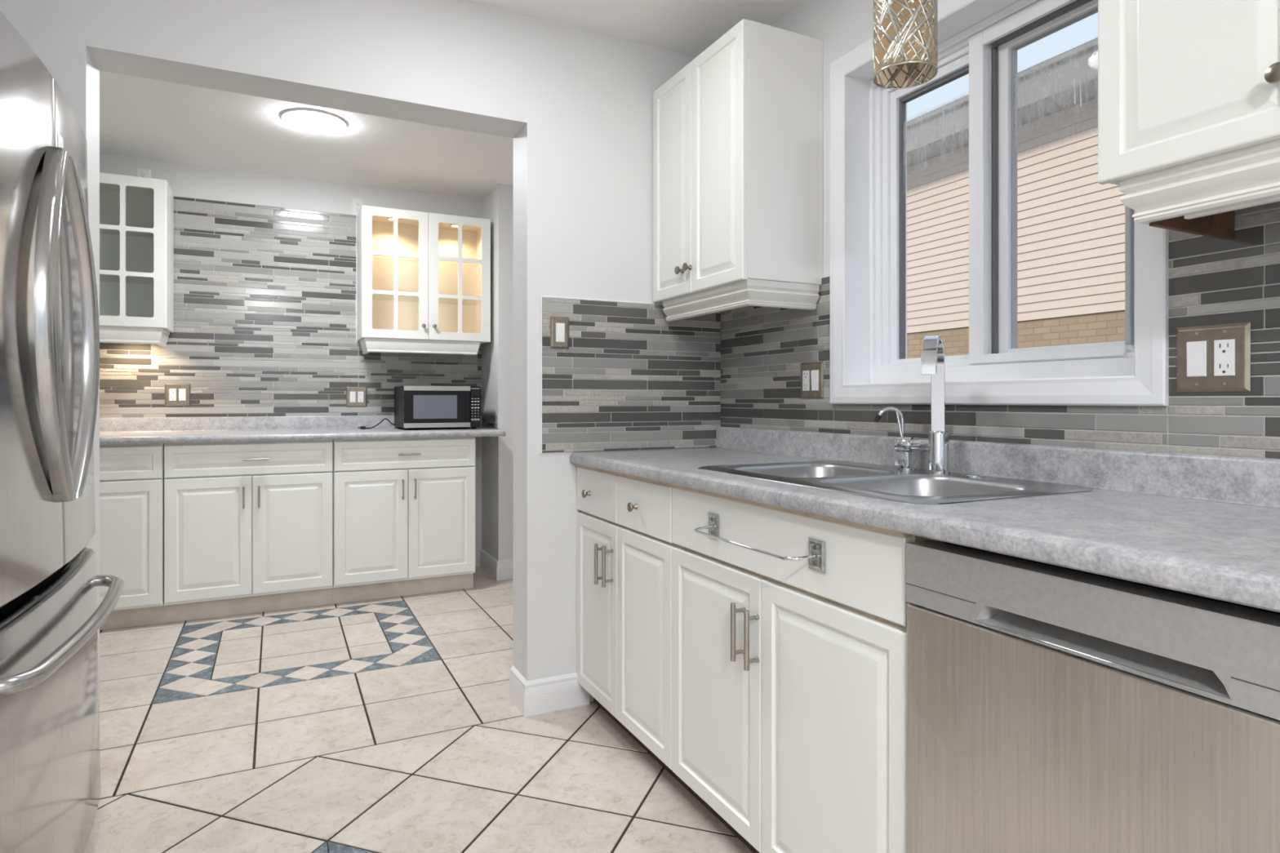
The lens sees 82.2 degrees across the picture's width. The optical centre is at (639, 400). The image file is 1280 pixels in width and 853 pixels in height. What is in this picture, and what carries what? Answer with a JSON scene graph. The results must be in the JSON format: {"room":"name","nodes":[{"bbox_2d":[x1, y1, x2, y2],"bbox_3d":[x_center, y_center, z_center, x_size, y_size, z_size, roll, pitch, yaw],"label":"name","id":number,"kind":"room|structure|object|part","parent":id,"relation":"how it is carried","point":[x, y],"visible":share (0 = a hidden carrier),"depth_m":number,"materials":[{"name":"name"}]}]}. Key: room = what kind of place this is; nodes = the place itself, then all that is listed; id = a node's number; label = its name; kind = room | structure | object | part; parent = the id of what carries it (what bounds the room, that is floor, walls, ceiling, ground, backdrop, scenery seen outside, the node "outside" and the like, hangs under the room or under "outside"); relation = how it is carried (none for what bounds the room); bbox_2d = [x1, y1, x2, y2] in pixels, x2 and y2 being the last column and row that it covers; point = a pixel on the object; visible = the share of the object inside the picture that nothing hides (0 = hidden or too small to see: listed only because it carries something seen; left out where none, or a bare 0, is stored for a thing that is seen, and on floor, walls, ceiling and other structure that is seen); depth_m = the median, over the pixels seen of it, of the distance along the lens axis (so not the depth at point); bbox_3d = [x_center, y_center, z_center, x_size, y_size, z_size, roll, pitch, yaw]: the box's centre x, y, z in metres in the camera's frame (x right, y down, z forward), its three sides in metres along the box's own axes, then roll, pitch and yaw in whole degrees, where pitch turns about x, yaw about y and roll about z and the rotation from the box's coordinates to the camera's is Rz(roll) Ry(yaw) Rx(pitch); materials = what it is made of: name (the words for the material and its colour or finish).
{"room":"kitchen","nodes":[
{"label":"kitchen","id":0,"kind":"room"},
{"bbox_2d":[99,153,481,566],"bbox_3d":[-2.170,-0.124,4.398,4.070,2.448,0.152,0,0,-26],"label":"wall","id":1,"kind":"structure","parent":0,"point":[265,264],"depth_m":4.31,"materials":[{"name":"grey tile"}]},
{"bbox_2d":[99,172,173,346],"bbox_3d":[-2.876,-0.725,3.789,0.760,0.854,0.304,0,0,-26],"label":"upper cabinet","id":2,"kind":"object","parent":1,"relation":"attached to","point":[136,214],"visible":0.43,"depth_m":3.94,"materials":[{"name":"white wood"}]},
{"bbox_3d":[-2.881,-1.143,3.800,0.726,0.017,0.280,0,0,-26],"label":"panel","id":3,"kind":"part","parent":2,"relation":"part of","materials":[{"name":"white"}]},
{"bbox_3d":[-2.942,-0.766,3.922,0.726,0.737,0.006,0,0,-26],"label":"panel","id":4,"kind":"part","parent":2,"relation":"part of","materials":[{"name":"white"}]},
{"bbox_3d":[-2.548,-0.766,3.965,0.017,0.771,0.280,0,0,-26],"label":"panel","id":5,"kind":"part","parent":2,"relation":"part of","materials":[{"name":"white wood"}]},
{"bbox_2d":[135,168,151,177],"bbox_3d":[-2.737,-1.222,4.040,0.072,0.116,0.009,0,0,-26],"label":"outlet plate","id":6,"kind":"object","parent":1,"relation":"attached to","point":[140,172],"visible":0.52,"depth_m":4.04,"materials":[{"name":"white plastic"}]},
{"bbox_2d":[139,172,146,177],"bbox_3d":[-2.736,-1.222,4.038,0.033,0.067,0.003,0,0,-26],"label":"receptacle","id":7,"kind":"object","parent":6,"relation":"attached to","point":[141,174],"depth_m":4.04,"materials":[{"name":"grey plastic"}]},
{"bbox_2d":[164,383,190,405],"bbox_3d":[-2.588,-0.034,4.103,0.122,0.126,0.012,0,0,-26],"label":"outlet plate","id":8,"kind":"object","parent":1,"relation":"attached to","point":[175,394],"visible":1,"depth_m":4.10,"materials":[{"name":"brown metal"}]},
{"bbox_2d":[168,388,176,400],"bbox_3d":[-2.608,-0.034,4.093,0.033,0.067,0.003,0,0,-26],"label":"receptacle","id":9,"kind":"object","parent":8,"relation":"attached to","point":[172,392],"depth_m":4.09,"materials":[{"name":"grey plastic"}]},
{"bbox_3d":[-2.567,-0.034,4.113,0.033,0.067,0.003,0,0,-26],"label":"switch frame","id":10,"kind":"part","parent":8,"relation":"part of","materials":[{"name":"white plastic"}]},
{"bbox_2d":[99,195,481,417],"bbox_3d":[-2.450,-0.525,4.183,3.118,1.242,0.008,0,0,-26],"label":"tile backsplash","id":11,"kind":"structure","parent":1,"relation":"attached to","point":[264,296],"depth_m":4.30,"materials":[{"name":"grey tile"}]},
{"bbox_2d":[346,386,366,407],"bbox_3d":[-1.746,-0.024,4.520,0.120,0.124,0.012,0,0,-26],"label":"outlet plate","id":12,"kind":"object","parent":1,"relation":"attached to","point":[356,397],"visible":1,"depth_m":4.52,"materials":[{"name":"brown metal"}]},
{"bbox_2d":[357,391,363,402],"bbox_3d":[-1.725,-0.024,4.530,0.033,0.067,0.003,0,0,-26],"label":"receptacle","id":13,"kind":"object","parent":12,"relation":"attached to","point":[360,394],"depth_m":4.53,"materials":[{"name":"grey plastic"}]},
{"bbox_3d":[-1.747,-0.755,4.529,0.012,0.790,0.012,0,0,-26],"label":"edge trim","id":14,"kind":"part","parent":1,"relation":"part of","materials":[{"name":"white paint"}]},
{"bbox_2d":[351,197,364,215],"bbox_3d":[-1.743,-1.198,4.533,0.072,0.116,0.009,0,0,-26],"label":"outlet plate","id":15,"kind":"object","parent":1,"relation":"attached to","point":[357,202],"visible":0.82,"depth_m":4.53,"materials":[{"name":"white plastic"}]},
{"bbox_2d":[355,200,360,212],"bbox_3d":[-1.741,-1.198,4.531,0.033,0.067,0.003,0,0,-26],"label":"receptacle","id":16,"kind":"object","parent":15,"relation":"attached to","point":[357,203],"depth_m":4.53,"materials":[{"name":"grey plastic"}]},
{"bbox_2d":[356,204,490,357],"bbox_3d":[-1.333,-0.710,4.538,0.755,0.848,0.332,0,0,-26],"label":"upper cabinet","id":17,"kind":"object","parent":1,"relation":"attached to","point":[424,278],"visible":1,"depth_m":4.55,"materials":[{"name":"white wood"}]},
{"bbox_3d":[-1.675,-0.751,4.397,0.017,0.765,0.280,0,0,-26],"label":"panel","id":18,"kind":"part","parent":17,"relation":"part of","materials":[{"name":"white wood"}]},
{"bbox_3d":[-1.445,-0.750,4.338,0.376,0.767,0.018,0,0,-26],"label":"door","id":19,"kind":"part","parent":17,"relation":"part of","materials":[{"name":"white wood"}]},
{"bbox_3d":[-1.405,-0.751,4.684,0.721,0.731,0.006,0,0,-26],"label":"panel","id":20,"kind":"part","parent":17,"relation":"part of","materials":[{"name":"beige"}]},
{"bbox_3d":[-1.344,-1.125,4.561,0.721,0.017,0.280,0,0,-26],"label":"panel","id":21,"kind":"part","parent":17,"relation":"part of","materials":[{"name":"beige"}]},
{"bbox_3d":[-1.106,-0.750,4.507,0.376,0.767,0.018,0,0,-26],"label":"door","id":22,"kind":"part","parent":17,"relation":"part of","materials":[{"name":"white wood"}]},
{"bbox_2d":[481,413,498,428],"bbox_3d":[-0.963,0.129,4.689,0.008,0.082,0.393,0,0,-26],"label":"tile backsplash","id":23,"kind":"structure","parent":1,"relation":"attached to","point":[487,420],"depth_m":4.66,"materials":[{"name":"grey tile"}]},
{"bbox_2d":[0,0,720,715],"bbox_3d":[-1.278,-0.124,2.225,3.500,2.448,0.178,0,0,-26],"label":"wall","id":24,"kind":"structure","parent":0,"point":[575,105],"depth_m":2.60,"materials":[{"name":"white paint"}]},
{"bbox_2d":[509,665,589,716],"bbox_3d":[-0.333,1.041,2.688,0.246,0.118,0.183,0,0,-26],"label":"baseboard","id":25,"kind":"structure","parent":24,"relation":"attached to","point":[550,694],"depth_m":2.61,"materials":[{"name":"white paint"}]},
{"bbox_2d":[550,315,568,349],"bbox_3d":[-0.284,-0.243,2.611,0.071,0.114,0.012,0,0,-26],"label":"switch plate","id":26,"kind":"object","parent":24,"relation":"attached to","point":[559,326],"visible":1,"depth_m":2.61,"materials":[{"name":"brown metal"}]},
{"bbox_3d":[-0.284,-0.243,2.610,0.033,0.067,0.003,0,0,-26],"label":"switch frame","id":27,"kind":"part","parent":26,"relation":"part of","materials":[{"name":"white plastic"}]},
{"bbox_3d":[-0.154,-0.092,2.686,0.442,0.558,0.008,0,0,-26],"label":"edge trim","id":28,"kind":"part","parent":24,"relation":"part of","materials":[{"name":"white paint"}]},
{"bbox_2d":[542,297,720,453],"bbox_3d":[-0.013,-0.091,2.757,0.746,0.550,0.008,0,0,-26],"label":"tile backsplash","id":29,"kind":"structure","parent":24,"relation":"attached to","point":[628,377],"depth_m":2.74,"materials":[{"name":"grey tile"}]},
{"bbox_2d":[84,566,753,852],"bbox_3d":[-0.574,1.140,1.256,4.300,0.080,7.400,0,0,-26],"label":"floor","id":30,"kind":"structure","parent":0,"point":[388,725],"depth_m":2.31,"materials":[{"name":"tile"}]},
{"bbox_2d":[0,11,124,852],"bbox_3d":[-1.545,0.208,1.388,0.868,1.770,0.894,-1,0,-26],"label":"refrigerator","id":31,"kind":"object","parent":30,"relation":"on","point":[51,619],"visible":1,"depth_m":1.41,"materials":[{"name":"metal"}]},
{"bbox_3d":[-1.183,-0.165,1.317,0.128,1.034,0.444,-1,0,-26],"label":"door","id":32,"kind":"part","parent":31,"relation":"part of","materials":[{"name":"metal"}]},
{"bbox_3d":[-1.269,0.715,1.525,0.128,0.647,0.894,-1,0,-26],"label":"freezer drawer","id":33,"kind":"part","parent":31,"relation":"part of","materials":[{"name":"metal"}]},
{"bbox_3d":[-1.162,-0.156,1.457,0.036,0.727,0.210,-1,0,-26],"label":"door handle","id":34,"kind":"part","parent":31,"relation":"part of","materials":[{"name":"metal"}]},
{"bbox_3d":[-1.193,0.467,1.563,0.091,0.033,0.820,-1,0,-26],"label":"drawer handle","id":35,"kind":"part","parent":31,"relation":"part of","materials":[{"name":"metal"}]},
{"bbox_3d":[-1.382,-0.165,1.720,0.128,1.034,0.444,-1,0,-26],"label":"door","id":36,"kind":"part","parent":31,"relation":"part of","materials":[{"name":"metal"}]},
{"bbox_3d":[-1.258,-0.156,1.652,0.036,0.727,0.210,-1,0,-26],"label":"door handle","id":37,"kind":"part","parent":31,"relation":"part of","materials":[{"name":"metal"}]},
{"bbox_2d":[99,443,164,630],"bbox_3d":[-2.790,0.653,3.654,0.766,0.891,0.644,0,0,-26],"label":"base cabinet","id":38,"kind":"object","parent":30,"relation":"on","point":[131,476],"visible":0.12,"depth_m":3.52,"materials":[{"name":"white wood"}]},
{"bbox_3d":[-2.666,0.298,3.404,0.758,0.156,0.018,0,0,-26],"label":"drawer","id":39,"kind":"part","parent":38,"relation":"part of","materials":[{"name":"white wood"}]},
{"bbox_3d":[-2.496,0.684,3.489,0.377,0.603,0.018,0,0,-26],"label":"door","id":40,"kind":"part","parent":38,"relation":"part of","materials":[{"name":"white wood"}]},
{"bbox_2d":[164,440,333,622],"bbox_3d":[-2.104,0.653,3.994,0.766,0.891,0.644,0,0,-26],"label":"base cabinet","id":41,"kind":"object","parent":30,"relation":"on","point":[248,526],"visible":0.99,"depth_m":3.73,"materials":[{"name":"white wood"}]},
{"bbox_3d":[-2.151,0.684,3.660,0.377,0.603,0.018,0,0,-26],"label":"door","id":42,"kind":"part","parent":41,"relation":"part of","materials":[{"name":"white wood"}]},
{"bbox_3d":[-2.002,0.488,3.705,0.009,0.110,0.036,0,0,-26],"label":"pull handle","id":43,"kind":"part","parent":41,"relation":"part of","materials":[{"name":"silver metal"}]},
{"bbox_3d":[-1.980,0.298,3.744,0.759,0.156,0.018,0,0,-26],"label":"drawer","id":44,"kind":"part","parent":41,"relation":"part of","materials":[{"name":"white wood"}]},
{"bbox_3d":[-1.953,0.297,3.729,0.118,0.009,0.036,0,0,-26],"label":"pull handle","id":45,"kind":"part","parent":41,"relation":"part of","materials":[{"name":"silver metal"}]},
{"bbox_3d":[-1.940,0.488,3.735,0.010,0.110,0.036,0,0,-26],"label":"pull handle","id":46,"kind":"part","parent":41,"relation":"part of","materials":[{"name":"silver metal"}]},
{"bbox_3d":[-1.809,0.684,3.829,0.379,0.603,0.018,0,0,-26],"label":"door","id":47,"kind":"part","parent":41,"relation":"part of","materials":[{"name":"white wood"}]},
{"bbox_2d":[99,415,506,444],"bbox_3d":[-2.311,0.149,3.891,3.088,0.116,0.637,0,0,-26],"label":"countertop","id":48,"kind":"structure","parent":41,"relation":"on","point":[126,430],"depth_m":4.07,"materials":[{"name":"stone"}]},
{"bbox_2d":[357,385,480,430],"bbox_3d":[-1.351,0.041,4.465,0.672,0.260,0.395,0,0,-26],"label":"microwave","id":49,"kind":"object","parent":48,"relation":"on","point":[415,406],"visible":1,"depth_m":4.34,"materials":[{"name":"black metal"}]},
{"bbox_3d":[-1.583,0.138,4.479,0.193,0.063,0.011,0,0,-42],"label":"power cord","id":50,"kind":"part","parent":49,"relation":"part of","materials":[{"name":"black rubber"}]},
{"bbox_3d":[-1.197,0.035,4.334,0.385,0.244,0.020,0,0,-26],"label":"door","id":51,"kind":"part","parent":49,"relation":"part of","materials":[{"name":"black glass"}]},
{"bbox_3d":[-0.995,0.035,4.434,0.061,0.244,0.020,0,0,-26],"label":"control panel","id":52,"kind":"part","parent":49,"relation":"part of","materials":[{"name":"black plastic"}]},
{"bbox_2d":[332,436,475,604],"bbox_3d":[-1.418,0.653,4.334,0.764,0.891,0.644,0,0,-26],"label":"base cabinet","id":53,"kind":"object","parent":30,"relation":"on","point":[404,508],"visible":0.99,"depth_m":4.07,"materials":[{"name":"white wood"}]},
{"bbox_3d":[-1.463,0.684,4.000,0.378,0.603,0.018,0,0,-26],"label":"door","id":54,"kind":"part","parent":53,"relation":"part of","materials":[{"name":"white wood"}]},
{"bbox_3d":[-1.308,0.488,4.048,0.009,0.110,0.036,0,0,-26],"label":"pull handle","id":55,"kind":"part","parent":53,"relation":"part of","materials":[{"name":"silver metal"}]},
{"bbox_3d":[-1.294,0.298,4.084,0.756,0.156,0.018,0,0,-26],"label":"drawer","id":56,"kind":"part","parent":53,"relation":"part of","materials":[{"name":"white wood"}]},
{"bbox_3d":[-1.278,0.297,4.063,0.118,0.009,0.036,0,0,-26],"label":"pull handle","id":57,"kind":"part","parent":53,"relation":"part of","materials":[{"name":"silver metal"}]},
{"bbox_3d":[-1.249,0.488,4.078,0.009,0.110,0.036,0,0,-26],"label":"pull handle","id":58,"kind":"part","parent":53,"relation":"part of","materials":[{"name":"silver metal"}]},
{"bbox_3d":[-1.123,0.684,4.169,0.375,0.603,0.018,0,0,-26],"label":"door","id":59,"kind":"part","parent":53,"relation":"part of","materials":[{"name":"white wood"}]},
{"bbox_2d":[577,466,692,794],"bbox_3d":[0.185,0.662,2.462,0.648,0.871,0.710,0,0,-26],"label":"base cabinet","id":60,"kind":"object","parent":30,"relation":"on","point":[624,544],"visible":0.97,"depth_m":2.27,"materials":[{"name":"white wood"}]},
{"bbox_3d":[-0.187,0.321,2.534,0.028,0.029,0.029,0,0,-26],"label":"knob","id":61,"kind":"part","parent":60,"relation":"part of","materials":[{"name":"silver metal"}]},
{"bbox_3d":[-0.145,0.315,2.500,0.018,0.155,0.345,0,0,-26],"label":"drawer","id":62,"kind":"part","parent":60,"relation":"part of","materials":[{"name":"white wood"}]},
{"bbox_3d":[-0.133,0.536,2.416,0.037,0.132,0.013,0,0,-26],"label":"pull handle","id":63,"kind":"part","parent":60,"relation":"part of","materials":[{"name":"silver metal"}]},
{"bbox_3d":[-0.144,0.709,2.499,0.018,0.615,0.348,0,0,-26],"label":"door","id":64,"kind":"part","parent":60,"relation":"part of","materials":[{"name":"white wood"}]},
{"bbox_3d":[-0.105,0.532,2.361,0.037,0.132,0.013,0,0,-26],"label":"pull handle","id":65,"kind":"part","parent":60,"relation":"part of","materials":[{"name":"silver metal"}]},
{"bbox_3d":[-0.023,0.319,2.204,0.028,0.029,0.029,0,0,-26],"label":"knob","id":66,"kind":"part","parent":60,"relation":"part of","materials":[{"name":"silver metal"}]},
{"bbox_3d":[0.013,0.315,2.182,0.018,0.155,0.357,0,0,-26],"label":"drawer","id":67,"kind":"part","parent":60,"relation":"part of","materials":[{"name":"white wood"}]},
{"bbox_3d":[0.013,0.709,2.180,0.018,0.615,0.357,0,0,-26],"label":"door","id":68,"kind":"part","parent":60,"relation":"part of","materials":[{"name":"white wood"}]},
{"bbox_2d":[671,487,943,852],"bbox_3d":[0.530,0.662,1.765,0.648,0.871,0.842,0,0,-26],"label":"base cabinet","id":69,"kind":"object","parent":30,"relation":"on","point":[789,677],"visible":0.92,"depth_m":1.55,"materials":[{"name":"white wood"}]},
{"bbox_3d":[0.186,0.709,1.833,0.018,0.615,0.411,0,0,-26],"label":"door","id":70,"kind":"part","parent":69,"relation":"part of","materials":[{"name":"white wood"}]},
{"bbox_3d":[0.225,0.532,1.693,0.037,0.132,0.013,0,0,-26],"label":"pull handle","id":71,"kind":"part","parent":69,"relation":"part of","materials":[{"name":"silver metal"}]},
{"bbox_3d":[0.249,0.535,1.645,0.037,0.132,0.013,0,0,-26],"label":"pull handle","id":72,"kind":"part","parent":69,"relation":"part of","materials":[{"name":"silver metal"}]},
{"bbox_2d":[693,511,825,573],"bbox_3d":[0.240,0.309,1.627,0.067,0.062,0.435,0,0,-26],"label":"towel bar","id":73,"kind":"object","parent":69,"relation":"attached to","point":[815,557],"visible":1,"depth_m":1.48,"materials":[{"name":"silver metal"}]},
{"bbox_3d":[0.181,0.309,1.814,0.006,0.062,0.047,0,0,-26],"label":"mounting plate","id":74,"kind":"part","parent":73,"relation":"part of","materials":[{"name":"silver metal"}]},
{"bbox_3d":[0.352,0.309,1.468,0.006,0.062,0.049,0,0,-26],"label":"mounting plate","id":75,"kind":"part","parent":73,"relation":"part of","materials":[{"name":"silver metal"}]},
{"bbox_3d":[0.280,0.313,1.643,0.018,0.154,0.833,0,0,-26],"label":"false drawer","id":76,"kind":"part","parent":69,"relation":"part of","materials":[{"name":"white wood"}]},
{"bbox_3d":[0.372,0.709,1.456,0.018,0.615,0.424,0,0,-26],"label":"door","id":77,"kind":"part","parent":69,"relation":"part of","materials":[{"name":"white wood"}]},
{"bbox_2d":[569,426,1279,612],"bbox_3d":[0.747,0.168,1.347,0.649,0.132,3.191,0,0,-26],"label":"countertop","id":78,"kind":"structure","parent":69,"relation":"on","point":[1208,526],"depth_m":1.31,"materials":[{"name":"stone"}]},
{"bbox_2d":[873,406,916,469],"bbox_3d":[0.680,0.099,1.948,0.109,0.165,0.047,0,0,-5],"label":"filter faucet","id":79,"kind":"object","parent":78,"relation":"on","point":[904,462],"visible":0.77,"depth_m":1.95,"materials":[{"name":"silver metal"}]},
{"bbox_3d":[0.691,0.165,1.953,0.022,0.018,0.016,0,0,-26],"label":"valve lever","id":80,"kind":"part","parent":79,"relation":"part of","materials":[{"name":"silver metal"}]},
{"bbox_2d":[697,460,1093,504],"bbox_3d":[0.554,0.267,1.778,0.522,0.170,0.817,0,0,-26],"label":"sink","id":81,"kind":"object","parent":78,"relation":"in","point":[888,482],"visible":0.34,"depth_m":1.75,"materials":[{"name":"metal"}]},
{"bbox_3d":[0.455,0.267,1.942,0.377,0.170,0.332,0,0,-26],"label":"bowl","id":82,"kind":"part","parent":81,"relation":"part of","materials":[{"name":"metal"}]},
{"bbox_3d":[0.623,0.267,1.603,0.377,0.170,0.340,0,0,-26],"label":"bowl","id":83,"kind":"part","parent":81,"relation":"part of","materials":[{"name":"metal"}]},
{"bbox_2d":[961,473,985,477],"bbox_3d":[0.803,0.178,1.765,0.052,0.006,0.052,0,0,-26],"label":"cover","id":84,"kind":"object","parent":81,"relation":"on","point":[974,475],"visible":1,"depth_m":1.75,"materials":[{"name":"silver metal"}]},
{"bbox_2d":[893,334,950,473],"bbox_3d":[0.718,0.011,1.805,0.124,0.340,0.292,0,0,5],"label":"kitchen faucet","id":85,"kind":"object","parent":78,"relation":"on","point":[933,358],"visible":1,"depth_m":1.84,"materials":[{"name":"silver metal"}]},
{"bbox_3d":[0.685,0.065,1.935,0.021,0.072,0.008,0,0,34],"label":"lever","id":86,"kind":"part","parent":85,"relation":"part of","materials":[{"name":"silver metal"}]},
{"bbox_3d":[0.713,0.115,1.907,0.041,0.041,0.093,0,0,-42],"label":"handle","id":87,"kind":"part","parent":85,"relation":"part of","materials":[{"name":"silver metal"}]},
{"bbox_3d":[0.708,-0.039,1.767,0.033,0.239,0.220,0,0,28],"label":"spout","id":88,"kind":"part","parent":85,"relation":"part of","materials":[{"name":"silver metal"}]},
{"bbox_2d":[905,539,1279,852],"bbox_3d":[0.847,0.669,1.113,0.590,0.854,0.598,0,0,-26],"label":"dishwasher","id":89,"kind":"object","parent":30,"relation":"on","point":[1051,708],"visible":0.98,"depth_m":0.98,"materials":[{"name":"silver metal"}]},
{"bbox_3d":[0.611,0.292,0.996,0.056,0.100,0.598,0,0,-26],"label":"control panel","id":90,"kind":"part","parent":89,"relation":"part of","materials":[{"name":"metal"}]},
{"bbox_2d":[99,0,804,199],"bbox_3d":[-0.541,-1.417,1.244,4.250,0.163,7.350,0,0,-26],"label":"ceiling","id":91,"kind":"structure","parent":0,"point":[140,117],"depth_m":3.62,"materials":[{"name":"white paint"}]},
{"bbox_2d":[280,108,346,133],"bbox_3d":[-1.549,-1.323,3.490,0.288,0.024,0.288,0,0,-26],"label":"recessed light","id":92,"kind":"object","parent":91,"relation":"in","point":[308,120],"visible":1,"depth_m":3.45,"materials":[{"name":"white glass"}]},
{"bbox_2d":[873,0,937,89],"bbox_3d":[0.542,-1.005,1.499,0.124,0.684,0.124,0,0,-26],"label":"pendant lamp","id":93,"kind":"object","parent":91,"relation":"hanging from","point":[905,32],"visible":1,"depth_m":1.46,"materials":[{"name":"silver metal"}]},
{"bbox_2d":[481,183,513,559],"bbox_3d":[-0.598,-0.117,4.876,0.828,2.435,0.410,0,0,-26],"label":"wall","id":94,"kind":"structure","parent":0,"point":[497,355],"depth_m":4.55,"materials":[{"name":"white paint"}]},
{"bbox_2d":[480,548,513,580],"bbox_3d":[-0.596,1.041,4.864,0.835,0.118,0.415,0,0,-26],"label":"baseboard","id":95,"kind":"structure","parent":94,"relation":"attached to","point":[499,570],"depth_m":4.54,"materials":[{"name":"white paint"}]},
{"bbox_2d":[720,0,1279,458],"bbox_3d":[1.396,-0.124,0.987,0.208,2.448,4.770,0,0,-26],"label":"wall","id":96,"kind":"structure","parent":0,"point":[1212,281],"depth_m":1.67,"materials":[{"name":"grey tile"}]},
{"bbox_2d":[653,18,822,321],"bbox_3d":[0.310,-0.735,2.577,0.342,0.874,0.599,0,0,-26],"label":"upper cabinet","id":97,"kind":"object","parent":96,"relation":"attached to","point":[738,130],"visible":1,"depth_m":2.35,"materials":[{"name":"white wood"}]},
{"bbox_3d":[0.119,-0.771,2.658,0.018,0.797,0.285,0,0,-26],"label":"door","id":98,"kind":"part","parent":97,"relation":"part of","materials":[{"name":"white wood"}]},
{"bbox_3d":[0.137,-0.457,2.572,0.028,0.029,0.029,0,0,-26],"label":"knob","id":99,"kind":"part","parent":97,"relation":"part of","materials":[{"name":"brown metal"}]},
{"bbox_3d":[0.161,-0.460,2.523,0.028,0.029,0.029,0,0,-26],"label":"knob","id":100,"kind":"part","parent":97,"relation":"part of","materials":[{"name":"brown metal"}]},
{"bbox_3d":[0.253,-0.771,2.388,0.018,0.797,0.310,0,0,-26],"label":"door","id":101,"kind":"part","parent":97,"relation":"part of","materials":[{"name":"white wood"}]},
{"bbox_2d":[662,278,819,321],"bbox_3d":[0.335,-0.337,2.568,0.282,0.079,0.551,0,0,-26],"label":"molding","id":102,"kind":"structure","parent":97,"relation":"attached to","point":[784,293],"depth_m":2.36,"materials":[{"name":"paint"}]},
{"bbox_2d":[800,361,823,399],"bbox_3d":[0.563,-0.067,2.420,0.012,0.120,0.114,0,0,-26],"label":"outlet plate","id":103,"kind":"object","parent":96,"relation":"attached to","point":[811,373],"visible":1,"depth_m":2.41,"materials":[{"name":"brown metal"}]},
{"bbox_2d":[802,370,809,391],"bbox_3d":[0.552,-0.067,2.440,0.003,0.067,0.033,0,0,-26],"label":"receptacle","id":104,"kind":"object","parent":103,"relation":"attached to","point":[806,374],"depth_m":2.44,"materials":[{"name":"grey plastic"}]},
{"bbox_3d":[0.573,-0.067,2.399,0.003,0.067,0.033,0,0,-26],"label":"switch frame","id":105,"kind":"part","parent":103,"relation":"part of","materials":[{"name":"white plastic"}]},
{"bbox_2d":[830,0,1168,405],"bbox_3d":[0.913,-0.531,1.936,0.211,1.082,0.982,0,0,-26],"label":"window","id":106,"kind":"structure","parent":96,"relation":"in","point":[982,39],"depth_m":1.96,"materials":[{"name":"white paint"}]},
{"bbox_3d":[0.878,-0.523,2.131,0.004,0.791,0.293,0,0,-26],"label":"pane","id":107,"kind":"part","parent":106,"relation":"part of","materials":[{"name":"clear glass"}]},
{"bbox_3d":[0.879,-0.536,2.133,0.047,0.846,0.358,0,0,-26],"label":"fixed sash","id":108,"kind":"part","parent":106,"relation":"part of","materials":[{"name":"white plastic"}]},
{"bbox_3d":[1.055,-0.533,1.805,0.004,0.791,0.296,0,0,-26],"label":"pane","id":109,"kind":"part","parent":106,"relation":"part of","materials":[{"name":"clear glass"}]},
{"bbox_3d":[1.053,-0.537,1.808,0.037,0.844,0.358,0,0,-26],"label":"sliding sash","id":110,"kind":"part","parent":106,"relation":"part of","materials":[{"name":"white plastic"}]},
{"bbox_2d":[720,201,1279,458],"bbox_3d":[1.033,-0.145,1.494,0.008,0.510,3.200,0,0,-26],"label":"tile backsplash","id":111,"kind":"structure","parent":96,"relation":"attached to","point":[1212,281],"depth_m":1.53,"materials":[{"name":"grey tile"}]},
{"bbox_2d":[1097,0,1279,239],"bbox_3d":[1.058,-0.735,1.066,0.342,0.874,0.610,0,0,-26],"label":"upper cabinet","id":112,"kind":"object","parent":96,"relation":"attached to","point":[1188,91],"visible":1,"depth_m":1.16,"materials":[{"name":"white wood"}]},
{"bbox_2d":[1119,138,1279,225],"bbox_3d":[1.080,-0.340,1.063,0.282,0.084,0.582,0,0,-26],"label":"molding","id":113,"kind":"structure","parent":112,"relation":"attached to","point":[1206,190],"depth_m":1.16,"materials":[{"name":"paint"}]},
{"bbox_3d":[0.900,-0.460,1.032,0.028,0.029,0.029,0,0,-26],"label":"knob","id":114,"kind":"part","parent":112,"relation":"part of","materials":[{"name":"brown metal"}]},
{"bbox_2d":[1176,322,1250,391],"bbox_3d":[1.076,-0.080,1.384,0.012,0.126,0.122,0,0,-26],"label":"outlet plate","id":115,"kind":"object","parent":96,"relation":"attached to","point":[1212,357],"visible":1,"depth_m":1.38,"materials":[{"name":"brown metal"}]},
{"bbox_3d":[1.065,-0.080,1.404,0.003,0.067,0.033,0,0,-26],"label":"switch frame","id":116,"kind":"part","parent":115,"relation":"part of","materials":[{"name":"white plastic"}]},
{"bbox_2d":[1213,338,1235,376],"bbox_3d":[1.086,-0.080,1.363,0.003,0.067,0.033,0,0,-26],"label":"receptacle","id":117,"kind":"object","parent":115,"relation":"attached to","point":[1224,348],"depth_m":1.36,"materials":[{"name":"grey plastic"}]},
{"label":"outside","id":118,"kind":"structure","parent":0,"visible":0},
{"bbox_3d":[3.752,1.325,10.207,11.400,0.250,26.000,0,0,-26],"label":"ground","id":119,"kind":"structure","parent":118,"visible":0},
{"bbox_2d":[906,37,1124,358],"bbox_3d":[4.406,-1.525,10.531,2.580,5.250,22.000,0,0,-26],"label":"neighbor house","id":120,"kind":"structure","parent":119,"relation":"on","point":[1071,225],"depth_m":8.44,"materials":[{"name":"beige plastic"}]}
]}

